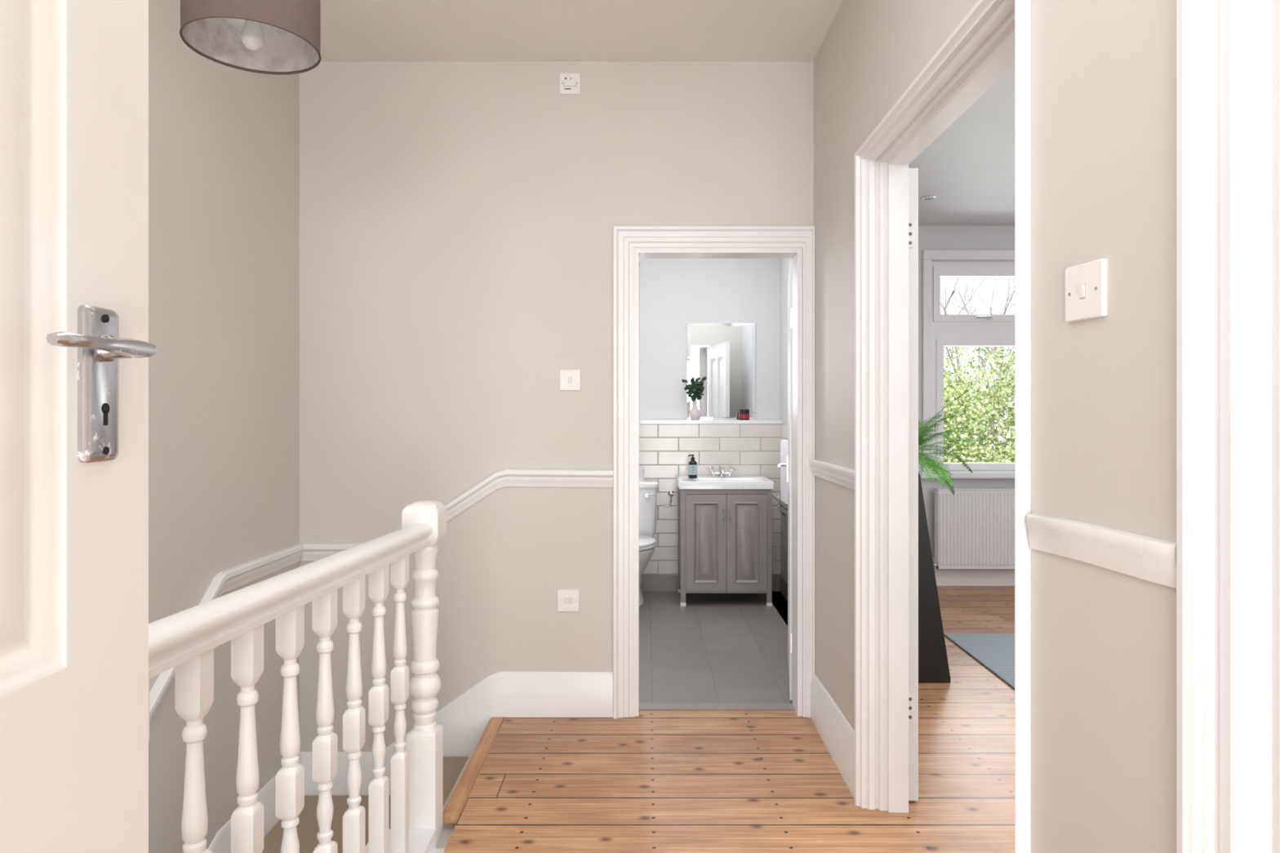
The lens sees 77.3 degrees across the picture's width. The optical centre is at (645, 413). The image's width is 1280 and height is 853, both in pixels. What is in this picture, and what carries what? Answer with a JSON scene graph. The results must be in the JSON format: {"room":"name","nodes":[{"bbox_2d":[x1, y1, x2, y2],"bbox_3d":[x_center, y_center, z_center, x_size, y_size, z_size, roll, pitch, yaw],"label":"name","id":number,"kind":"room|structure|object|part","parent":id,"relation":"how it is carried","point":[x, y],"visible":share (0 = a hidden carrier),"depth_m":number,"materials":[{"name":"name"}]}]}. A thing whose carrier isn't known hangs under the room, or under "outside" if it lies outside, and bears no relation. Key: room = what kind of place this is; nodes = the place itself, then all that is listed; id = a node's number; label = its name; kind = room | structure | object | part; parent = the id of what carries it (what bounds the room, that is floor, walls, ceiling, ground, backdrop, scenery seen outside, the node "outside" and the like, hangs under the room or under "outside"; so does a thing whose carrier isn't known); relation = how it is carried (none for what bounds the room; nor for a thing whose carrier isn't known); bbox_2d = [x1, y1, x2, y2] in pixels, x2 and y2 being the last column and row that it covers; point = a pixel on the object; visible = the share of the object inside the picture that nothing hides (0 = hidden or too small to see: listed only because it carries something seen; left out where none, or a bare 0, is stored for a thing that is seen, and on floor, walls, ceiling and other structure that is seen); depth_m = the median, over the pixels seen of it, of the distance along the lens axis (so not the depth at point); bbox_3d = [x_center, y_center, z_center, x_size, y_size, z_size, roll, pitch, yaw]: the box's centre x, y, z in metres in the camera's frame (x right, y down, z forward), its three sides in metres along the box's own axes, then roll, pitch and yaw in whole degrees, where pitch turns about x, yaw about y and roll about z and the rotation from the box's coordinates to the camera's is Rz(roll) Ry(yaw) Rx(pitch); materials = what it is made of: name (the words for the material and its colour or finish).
{"room":"stair landing","nodes":[
{"label":"stair landing","id":0,"kind":"room"},
{"bbox_2d":[0,0,157,852],"bbox_3d":[-0.447,0.290,0.360,0.080,2.000,0.760,0,0,-2],"label":"door","id":1,"kind":"structure","parent":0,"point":[75,348],"depth_m":0.63,"materials":[{"name":"white paint"}]},
{"bbox_3d":[-0.426,-0.054,0.632,0.020,0.015,0.113,0,0,-2],"label":"lever","id":2,"kind":"part","parent":1,"relation":"part of","materials":[{"name":"silver metal"}]},
{"bbox_2d":[148,0,299,852],"bbox_3d":[-1.549,1.194,0.070,0.120,5.413,6.740,0,0,0],"label":"wall","id":3,"kind":"structure","parent":0,"point":[224,140],"depth_m":2.78,"materials":[{"name":"beige paint"}]},
{"bbox_2d":[149,543,303,722],"bbox_3d":[-1.474,1.836,1.460,0.030,2.563,3.920,0,0,0],"label":"trim","id":4,"kind":"structure","parent":3,"relation":"attached to","point":[226,580],"depth_m":2.88,"materials":[{"name":"white paint"}]},
{"bbox_2d":[208,753,301,852],"bbox_3d":[-1.480,2.723,1.610,0.019,2.536,3.620,0,0,0],"label":"baseboard","id":5,"kind":"structure","parent":3,"relation":"attached to","point":[221,842],"depth_m":3.09,"materials":[{"name":"white paint"}]},
{"bbox_2d":[435,731,484,852],"bbox_3d":[-0.708,2.625,0.070,0.175,2.550,6.740,0,0,0],"label":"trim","id":6,"kind":"structure","parent":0,"point":[448,828],"depth_m":2.62,"materials":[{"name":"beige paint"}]},
{"bbox_2d":[365,829,435,852],"bbox_3d":[-0.748,1.324,-0.401,0.185,0.052,5.798,0,0,0],"label":"trim","id":7,"kind":"structure","parent":6,"relation":"on","point":[420,841],"depth_m":2.44,"materials":[{"name":"white paint"}]},
{"bbox_2d":[148,500,446,852],"bbox_3d":[-0.748,0.939,1.347,0.120,1.322,2.513,0,0,2],"label":"banister","id":8,"kind":"object","parent":7,"relation":"on","point":[185,641],"visible":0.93,"depth_m":1.80,"materials":[{"name":"white paint"}]},
{"bbox_3d":[-0.746,0.358,1.353,0.074,0.102,2.310,0,0,2],"label":"handrail","id":9,"kind":"part","parent":8,"relation":"part of","materials":[{"name":"white paint"}]},
{"bbox_3d":[-0.703,0.939,2.545,0.112,1.322,0.112,0,0,0],"label":"newel post","id":10,"kind":"part","parent":8,"relation":"part of","materials":[{"name":"white paint"}]},
{"bbox_2d":[443,717,504,823],"bbox_3d":[-0.631,1.316,3.010,0.062,0.038,0.820,0,0,0],"label":"trim","id":11,"kind":"structure","parent":6,"relation":"attached to","point":[452,811],"depth_m":2.88,"materials":[{"name":"brown wood"}]},
{"bbox_2d":[299,61,813,751],"bbox_3d":[-0.260,1.194,3.500,2.659,5.413,0.120,0,0,0],"label":"wall","id":12,"kind":"structure","parent":0,"point":[457,219],"depth_m":3.44,"materials":[{"name":"beige paint"}]},
{"bbox_2d":[298,671,613,795],"bbox_3d":[-0.813,1.415,3.430,1.352,0.610,0.019,0,0,0],"label":"baseboard","id":13,"kind":"structure","parent":12,"relation":"attached to","point":[463,720],"depth_m":3.42,"materials":[{"name":"white paint"}]},
{"bbox_2d":[299,468,613,560],"bbox_3d":[-0.813,0.435,3.425,1.352,0.395,0.030,0,0,0],"label":"trim","id":14,"kind":"structure","parent":12,"relation":"attached to","point":[507,477],"depth_m":3.42,"materials":[{"name":"white paint"}]},
{"bbox_2d":[557,589,579,611],"bbox_3d":[-0.332,0.804,3.433,0.094,0.094,0.014,0,0,0],"label":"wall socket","id":15,"kind":"object","parent":12,"relation":"attached to","point":[568,600],"visible":1,"depth_m":3.43,"materials":[{"name":"white plastic"}]},
{"bbox_2d":[559,72,580,94],"bbox_3d":[-0.325,-1.416,3.434,0.090,0.090,0.012,0,0,0],"label":"fused spur","id":16,"kind":"object","parent":12,"relation":"attached to","point":[569,82],"visible":1,"depth_m":3.43,"materials":[{"name":"white plastic"}]},
{"bbox_2d":[559,369,580,391],"bbox_3d":[-0.325,-0.143,3.433,0.090,0.090,0.014,0,0,0],"label":"light switch","id":17,"kind":"object","parent":12,"relation":"attached to","point":[569,380],"visible":1,"depth_m":3.43,"materials":[{"name":"white plastic"}]},
{"bbox_2d":[613,226,815,718],"bbox_3d":[0.291,0.250,3.423,0.862,2.100,0.034,0,0,0],"label":"trim","id":18,"kind":"structure","parent":12,"relation":"attached to","point":[625,238],"depth_m":3.42,"materials":[{"name":"white paint"}]},
{"bbox_2d":[633,247,802,715],"bbox_3d":[0.310,0.294,3.498,0.724,2.012,0.127,0,0,0],"label":"trim","id":19,"kind":"structure","parent":12,"relation":"attached to","point":[795,254],"depth_m":3.44,"materials":[{"name":"white paint"}]},
{"bbox_2d":[777,261,791,700],"bbox_3d":[0.723,0.304,3.936,0.148,1.975,0.712,0,0,9],"label":"door","id":20,"kind":"structure","parent":12,"relation":"in","point":[788,464],"depth_m":3.60,"materials":[{"name":"white paint"}]},
{"bbox_3d":[0.720,0.292,4.204,0.055,0.140,0.095,0,0,9],"label":"lever","id":21,"kind":"part","parent":20,"relation":"part of","materials":[{"name":"silver metal"}]},
{"bbox_2d":[320,0,842,61],"bbox_3d":[0.005,-1.563,0.070,3.229,0.100,6.980,0,0,0],"label":"ceiling","id":22,"kind":"structure","parent":0,"point":[352,30],"depth_m":3.15,"materials":[{"name":"paint"}]},
{"bbox_2d":[179,0,320,75],"bbox_3d":[-0.953,-1.197,1.940,0.308,0.632,0.308,0,0,0],"label":"pendant lamp","id":23,"kind":"object","parent":22,"relation":"hanging from","point":[267,37],"visible":1,"depth_m":1.97,"materials":[{"name":"beige fabric"}]},
{"bbox_3d":[-0.953,-0.923,1.940,0.054,0.085,0.054,0,0,0],"label":"light bulb","id":24,"kind":"part","parent":23,"relation":"part of","materials":[{"name":"white glass"}]},
{"bbox_2d":[639,258,779,420],"bbox_3d":[0.130,-0.075,6.030,1.740,2.750,0.120,0,0,0],"label":"wall","id":25,"kind":"structure","parent":0,"point":[675,293],"depth_m":5.97,"materials":[{"name":"white paint"}]},
{"bbox_2d":[639,264,639,420],"bbox_3d":[-0.296,-0.535,6.060,0.507,1.170,0.060,0,0,0],"label":"window","id":26,"kind":"structure","parent":25,"relation":"in","point":[639,264],"depth_m":6.03,"materials":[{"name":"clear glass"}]},
{"bbox_2d":[687,323,755,420],"bbox_3d":[0.562,-0.311,5.961,0.505,0.722,0.018,0,0,0],"label":"wall mirror","id":27,"kind":"object","parent":25,"relation":"attached to","point":[724,353],"visible":0.96,"depth_m":5.95,"materials":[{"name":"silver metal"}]},
{"bbox_2d":[639,423,780,574],"bbox_3d":[0.190,0.629,5.910,1.620,1.102,0.120,0,0,0],"label":"tiled wall","id":28,"kind":"structure","parent":0,"point":[664,449],"depth_m":5.85,"materials":[{"name":"beige tile"}]},
{"bbox_2d":[662,490,675,506],"bbox_3d":[0.170,0.622,5.820,0.090,0.117,0.060,0,0,0],"label":"toilet roll holder","id":29,"kind":"object","parent":28,"relation":"attached to","point":[671,493],"visible":1,"depth_m":5.79,"materials":[{"name":"silver metal"}]},
{"bbox_3d":[0.157,0.632,5.798,0.066,0.096,0.015,0,0,0],"label":"arm","id":30,"kind":"part","parent":29,"relation":"part of","materials":[{"name":"silver metal"}]},
{"bbox_2d":[639,420,782,423],"bbox_3d":[0.190,0.064,5.907,1.620,0.028,0.125,0,0,0],"label":"trim","id":31,"kind":"structure","parent":28,"relation":"on","point":[640,421],"depth_m":5.84,"materials":[{"name":"white ceramic"}]},
{"bbox_2d":[681,376,706,420],"bbox_3d":[0.355,-0.110,5.890,0.192,0.321,0.090,0,0,-10],"label":"vase","id":32,"kind":"object","parent":31,"relation":"on","point":[697,389],"visible":1,"depth_m":5.88,"materials":[{"name":"white ceramic"}]},
{"bbox_2d":[738,408,749,420],"bbox_3d":[0.725,0.010,5.900,0.078,0.080,0.078,0,0,0],"label":"candle jar","id":33,"kind":"object","parent":31,"relation":"on","point":[744,414],"visible":1,"depth_m":5.87,"materials":[{"name":"red glass"}]},
{"bbox_2d":[639,702,795,710],"bbox_3d":[0.311,1.297,3.536,0.682,0.006,0.072,0,0,0],"label":"threshold","id":34,"kind":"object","parent":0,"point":[642,706],"depth_m":3.53,"materials":[{"name":"grey wood"}]},
{"bbox_2d":[443,586,1014,852],"bbox_3d":[1.790,1.330,1.375,4.820,0.060,9.350,0,0,0],"label":"floor","id":35,"kind":"structure","parent":0,"point":[652,781],"depth_m":2.96,"materials":[{"name":"brown wood"}]},
{"bbox_2d":[639,480,658,605],"bbox_3d":[-0.120,0.894,5.503,0.424,0.812,0.675,0,0,0],"label":"toilet","id":36,"kind":"object","parent":35,"relation":"on","point":[647,488],"visible":0.4,"depth_m":5.66,"materials":[{"name":"white ceramic"}]},
{"bbox_2d":[639,467,644,481],"bbox_3d":[-0.060,0.441,5.740,0.100,0.095,0.100,0,0,0],"label":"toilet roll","id":37,"kind":"object","parent":36,"relation":"on","point":[641,469],"visible":0.35,"depth_m":5.70,"materials":[{"name":"white paper"}]},
{"bbox_3d":[-0.120,0.862,5.406,0.376,0.023,0.477,0,0,0],"label":"lid","id":38,"kind":"part","parent":36,"relation":"part of","materials":[{"name":"white ceramic"}]},
{"bbox_3d":[-0.120,0.885,5.405,0.380,0.020,0.481,0,0,0],"label":"seat","id":39,"kind":"part","parent":36,"relation":"part of","materials":[{"name":"white ceramic"}]},
{"bbox_3d":[-0.120,0.506,5.742,0.424,0.037,0.197,0,0,0],"label":"cistern lid","id":40,"kind":"part","parent":36,"relation":"part of","materials":[{"name":"white ceramic"}]},
{"bbox_3d":[0.034,0.581,5.640,0.076,0.025,0.026,0,0,9],"label":"flush lever","id":41,"kind":"part","parent":36,"relation":"part of","materials":[{"name":"silver metal"}]},
{"bbox_2d":[676,475,773,605],"bbox_3d":[0.544,0.879,5.602,0.640,0.842,0.480,0,0,0],"label":"vanity unit","id":42,"kind":"object","parent":35,"relation":"on","point":[725,524],"visible":1,"depth_m":5.39,"materials":[{"name":"grey paint"}]},
{"bbox_3d":[0.253,0.895,5.823,0.034,0.770,0.034,0,0,0],"label":"leg","id":43,"kind":"part","parent":42,"relation":"part of","materials":[{"name":"grey paint"}]},
{"bbox_3d":[0.253,0.895,5.417,0.034,0.770,0.034,0,0,0],"label":"leg","id":44,"kind":"part","parent":42,"relation":"part of","materials":[{"name":"grey paint"}]},
{"bbox_2d":[688,454,697,478],"bbox_3d":[0.331,0.375,5.660,0.067,0.166,0.063,0,0,0],"label":"soap bottle","id":45,"kind":"object","parent":42,"relation":"on","point":[692,464],"visible":1,"depth_m":5.64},
{"bbox_3d":[0.406,0.873,5.401,0.272,0.650,0.022,0,0,0],"label":"door","id":46,"kind":"part","parent":42,"relation":"part of","materials":[{"name":"grey paint"}]},
{"bbox_2d":[706,466,736,477],"bbox_3d":[0.548,0.418,5.726,0.216,0.079,0.151,0,0,0],"label":"tap","id":47,"kind":"object","parent":42,"relation":"on","point":[722,473],"visible":1,"depth_m":5.76,"materials":[{"name":"silver metal"}]},
{"bbox_3d":[0.474,0.418,5.768,0.064,0.078,0.053,0,0,18],"label":"cross handle","id":48,"kind":"part","parent":47,"relation":"part of","materials":[{"name":"silver metal"}]},
{"bbox_3d":[0.548,0.420,5.723,0.116,0.076,0.146,0,0,0],"label":"spout","id":49,"kind":"part","parent":47,"relation":"part of","materials":[{"name":"silver metal"}]},
{"bbox_3d":[0.622,0.418,5.772,0.064,0.078,0.053,0,0,18],"label":"cross handle","id":50,"kind":"part","parent":47,"relation":"part of","materials":[{"name":"silver metal"}]},
{"bbox_3d":[0.522,0.700,5.379,0.012,0.115,0.034,0,0,0],"label":"handle","id":51,"kind":"part","parent":42,"relation":"part of","materials":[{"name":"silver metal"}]},
{"bbox_2d":[676,475,773,488],"bbox_3d":[0.544,0.484,5.615,0.640,0.052,0.454,0,0,0],"label":"basin","id":52,"kind":"object","parent":42,"relation":"in","point":[682,482],"depth_m":5.39,"materials":[{"name":"white ceramic"}]},
{"bbox_3d":[0.566,0.700,5.379,0.012,0.115,0.034,0,0,0],"label":"handle","id":53,"kind":"part","parent":42,"relation":"part of","materials":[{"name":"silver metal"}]},
{"bbox_3d":[0.682,0.873,5.401,0.272,0.650,0.022,0,0,0],"label":"door","id":54,"kind":"part","parent":42,"relation":"part of","materials":[{"name":"grey paint"}]},
{"bbox_3d":[0.835,0.895,5.417,0.034,0.770,0.034,0,0,0],"label":"leg","id":55,"kind":"part","parent":42,"relation":"part of","materials":[{"name":"grey paint"}]},
{"bbox_2d":[918,473,950,683],"bbox_3d":[1.305,0.800,4.020,0.330,1.000,0.330,0,0,0],"label":"plant stand","id":56,"kind":"object","parent":35,"relation":"on","point":[933,664],"visible":0.31,"depth_m":3.89,"materials":[{"name":"black paint"}]},
{"bbox_2d":[918,391,987,494],"bbox_3d":[1.367,0.158,3.963,0.546,0.529,0.776,0,0,30],"label":"potted fern","id":57,"kind":"object","parent":56,"relation":"on","point":[929,461],"visible":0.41,"depth_m":3.93,"materials":[{"name":"green plant"}]},
{"bbox_2d":[944,633,1014,688],"bbox_3d":[2.667,1.294,3.465,1.905,0.010,2.430,0,0,0],"label":"rug","id":58,"kind":"object","parent":35,"relation":"on","point":[996,652],"visible":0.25,"depth_m":4.36,"materials":[{"name":"grey fabric"}]},
{"bbox_2d":[780,423,787,582],"bbox_3d":[0.993,0.629,4.725,0.015,1.102,2.250,0,0,0],"label":"tiled wall","id":59,"kind":"structure","parent":0,"point":[784,428],"depth_m":5.70,"materials":[{"name":"beige tile"}]},
{"bbox_2d":[772,442,787,515],"bbox_3d":[0.917,0.440,5.100,0.137,0.498,0.660,0,0,0],"label":"towel rail","id":60,"kind":"object","parent":59,"relation":"attached to","point":[777,498],"visible":0.36,"depth_m":5.36,"materials":[{"name":"silver metal"}]},
{"bbox_2d":[780,439,787,504],"bbox_3d":[0.915,0.377,5.105,0.046,0.406,0.530,0,0,0],"label":"towel","id":61,"kind":"object","parent":60,"relation":"hanging from","point":[784,443],"visible":0.41,"depth_m":5.22,"materials":[{"name":"white fabric"}]},
{"bbox_2d":[779,258,791,424],"bbox_3d":[1.035,-0.075,4.825,0.070,2.750,2.530,0,0,0],"label":"wall","id":62,"kind":"structure","parent":0,"point":[784,263],"depth_m":5.78,"materials":[{"name":"white paint"}]},
{"bbox_2d":[640,574,787,601],"bbox_3d":[0.190,1.240,4.785,1.620,0.120,2.370,0,0,0],"label":"baseboard","id":63,"kind":"structure","parent":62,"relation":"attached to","point":[650,583],"depth_m":5.84,"materials":[{"name":"grey tile"}]},
{"bbox_2d":[813,0,977,731],"bbox_3d":[0.787,-0.106,2.470,0.131,2.813,1.940,0,0,0],"label":"wall","id":64,"kind":"structure","parent":0,"point":[872,51],"depth_m":2.92,"materials":[{"name":"beige paint"}]},
{"bbox_2d":[808,458,854,490],"bbox_3d":[0.709,0.229,3.042,0.026,0.068,0.747,0,0,0],"label":"trim","id":65,"kind":"structure","parent":64,"relation":"attached to","point":[840,475],"depth_m":2.99,"materials":[{"name":"white paint"}]},
{"bbox_2d":[810,673,854,799],"bbox_3d":[0.713,1.200,3.053,0.019,0.200,0.769,0,0,0],"label":"baseboard","id":66,"kind":"structure","parent":64,"relation":"attached to","point":[835,731],"depth_m":2.99,"materials":[{"name":"white paint"}]},
{"bbox_2d":[908,168,918,800],"bbox_3d":[0.884,0.237,3.042,0.050,2.110,0.772,0,0,0],"label":"door","id":67,"kind":"structure","parent":64,"relation":"in","point":[913,172],"depth_m":2.67,"materials":[{"name":"white paint"}]},
{"bbox_2d":[854,0,1031,852],"bbox_3d":[0.775,0.217,2.080,0.162,2.165,1.160,0,0,0],"label":"trim","id":68,"kind":"structure","parent":64,"relation":"attached to","point":[994,36],"depth_m":2.60,"materials":[{"name":"white paint"}]},
{"bbox_2d":[908,64,1014,225],"bbox_3d":[2.581,-1.470,3.728,3.438,0.100,5.144,0,0,0],"label":"ceiling","id":69,"kind":"structure","parent":0,"point":[969,168],"depth_m":4.62,"materials":[{"name":"white paint"}]},
{"bbox_2d":[921,195,935,199],"bbox_3d":[1.860,-1.417,5.260,0.090,0.006,0.090,0,0,0],"label":"recessed light","id":70,"kind":"object","parent":69,"relation":"in","point":[926,197],"visible":1,"depth_m":5.26,"materials":[{"name":"silver metal"}]},
{"bbox_2d":[918,225,1014,565],"bbox_3d":[2.685,1.440,6.175,3.230,5.720,0.250,0,0,0],"label":"wall","id":71,"kind":"structure","parent":0,"point":[930,237],"depth_m":6.05,"materials":[{"name":"white paint"}]},
{"bbox_2d":[918,471,1014,478],"bbox_3d":[2.955,0.463,6.030,1.810,0.045,0.140,0,0,0],"label":"window sill","id":72,"kind":"structure","parent":71,"relation":"attached to","point":[955,474],"depth_m":5.96,"materials":[{"name":"white paint"}]},
{"bbox_2d":[922,249,1014,471],"bbox_3d":[2.955,-0.395,6.035,1.730,1.670,0.030,0,0,0],"label":"trim","id":73,"kind":"structure","parent":71,"relation":"attached to","point":[927,255],"depth_m":6.03,"materials":[{"name":"white paint"}]},
{"bbox_2d":[931,261,1014,470],"bbox_3d":[2.955,-0.360,6.101,1.590,1.600,0.119,0,0,0],"label":"window","id":74,"kind":"structure","parent":71,"relation":"in","point":[947,331],"depth_m":6.09,"materials":[{"name":"white wood"}]},
{"bbox_3d":[2.565,-0.910,6.112,0.750,0.420,0.055,0,0,0],"label":"sash","id":75,"kind":"part","parent":74,"relation":"part of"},
{"bbox_3d":[2.578,-0.062,6.112,0.725,1.005,0.055,0,0,0],"label":"sash","id":76,"kind":"part","parent":74,"relation":"part of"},
{"bbox_3d":[2.565,-0.726,6.063,0.130,0.027,0.044,0,0,0],"label":"handle","id":77,"kind":"part","parent":74,"relation":"part of","materials":[{"name":"silver metal"}]},
{"bbox_2d":[932,488,1014,568],"bbox_3d":[2.723,0.929,5.966,1.238,0.742,0.128,0,0,0],"label":"radiator","id":78,"kind":"object","parent":71,"relation":"attached to","point":[975,527],"visible":0.47,"depth_m":5.91,"materials":[{"name":"white metal"}]},
{"bbox_2d":[933,565,1014,586],"bbox_3d":[2.635,1.225,6.040,3.130,0.150,0.020,0,0,0],"label":"baseboard","id":79,"kind":"structure","parent":71,"relation":"attached to","point":[944,577],"depth_m":6.03,"materials":[{"name":"white paint"}]},
{"bbox_2d":[1031,0,1176,852],"bbox_3d":[0.826,-0.106,1.328,0.161,2.813,0.367,0,0,-8],"label":"wall","id":80,"kind":"structure","parent":0,"point":[1104,72],"depth_m":1.30,"materials":[{"name":"beige paint"}]},
{"bbox_2d":[1065,258,1106,322],"bbox_3d":[0.736,-0.205,1.345,0.014,0.094,0.094,0,0,-8],"label":"light switch","id":81,"kind":"object","parent":80,"relation":"attached to","point":[1086,284],"visible":1,"depth_m":1.34,"materials":[{"name":"white plastic"}]},
{"bbox_2d":[1026,513,1176,588],"bbox_3d":[0.738,0.219,1.321,0.016,0.070,0.348,0,0,-8],"label":"trim","id":82,"kind":"structure","parent":80,"relation":"attached to","point":[1151,559],"depth_m":1.28,"materials":[{"name":"white paint"}]},
{"label":"outside","id":83,"kind":"structure","parent":0,"visible":0},
{"bbox_3d":[5.000,4.350,18.175,30.000,0.100,23.650,0,0,0],"label":"ground","id":84,"kind":"structure","parent":83,"visible":0},
{"bbox_2d":[940,277,1014,462],"bbox_3d":[6.636,-0.537,13.274,5.736,9.697,6.559,0,0,16],"label":"bare tree","id":85,"kind":"object","parent":84,"relation":"on","point":[957,362],"visible":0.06,"depth_m":13.36,"materials":[{"name":"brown plant"}]},
{"bbox_2d":[943,346,1014,462],"bbox_3d":[4.247,1.568,10.011,6.846,5.559,3.241,0,0,0],"label":"bush","id":86,"kind":"object","parent":84,"relation":"on","point":[951,422],"visible":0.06,"depth_m":9.43,"materials":[{"name":"green plant"}]},
{"bbox_3d":[-1.095,3.950,0.070,0.789,0.100,6.740,0,0,0],"label":"floor","id":87,"kind":"structure","parent":0,"visible":0},
{"bbox_2d":[262,756,468,852],"bbox_3d":[-1.087,2.647,1.798,0.769,2.365,3.245,0,0,0],"label":"staircase","id":88,"kind":"structure","parent":87,"relation":"on","point":[308,828],"depth_m":3.18,"materials":[{"name":"beige carpet"}]},
{"bbox_3d":[2.600,-0.107,1.093,3.400,2.813,0.126,0,0,0],"label":"wall","id":89,"kind":"structure","parent":0,"visible":0},
{"bbox_2d":[1176,0,1279,852],"bbox_3d":[0.848,-0.105,1.093,0.184,2.811,0.127,0,0,0],"label":"trim","id":90,"kind":"structure","parent":89,"relation":"attached to","point":[1228,51],"depth_m":1.08,"materials":[{"name":"white paint"}]}
]}

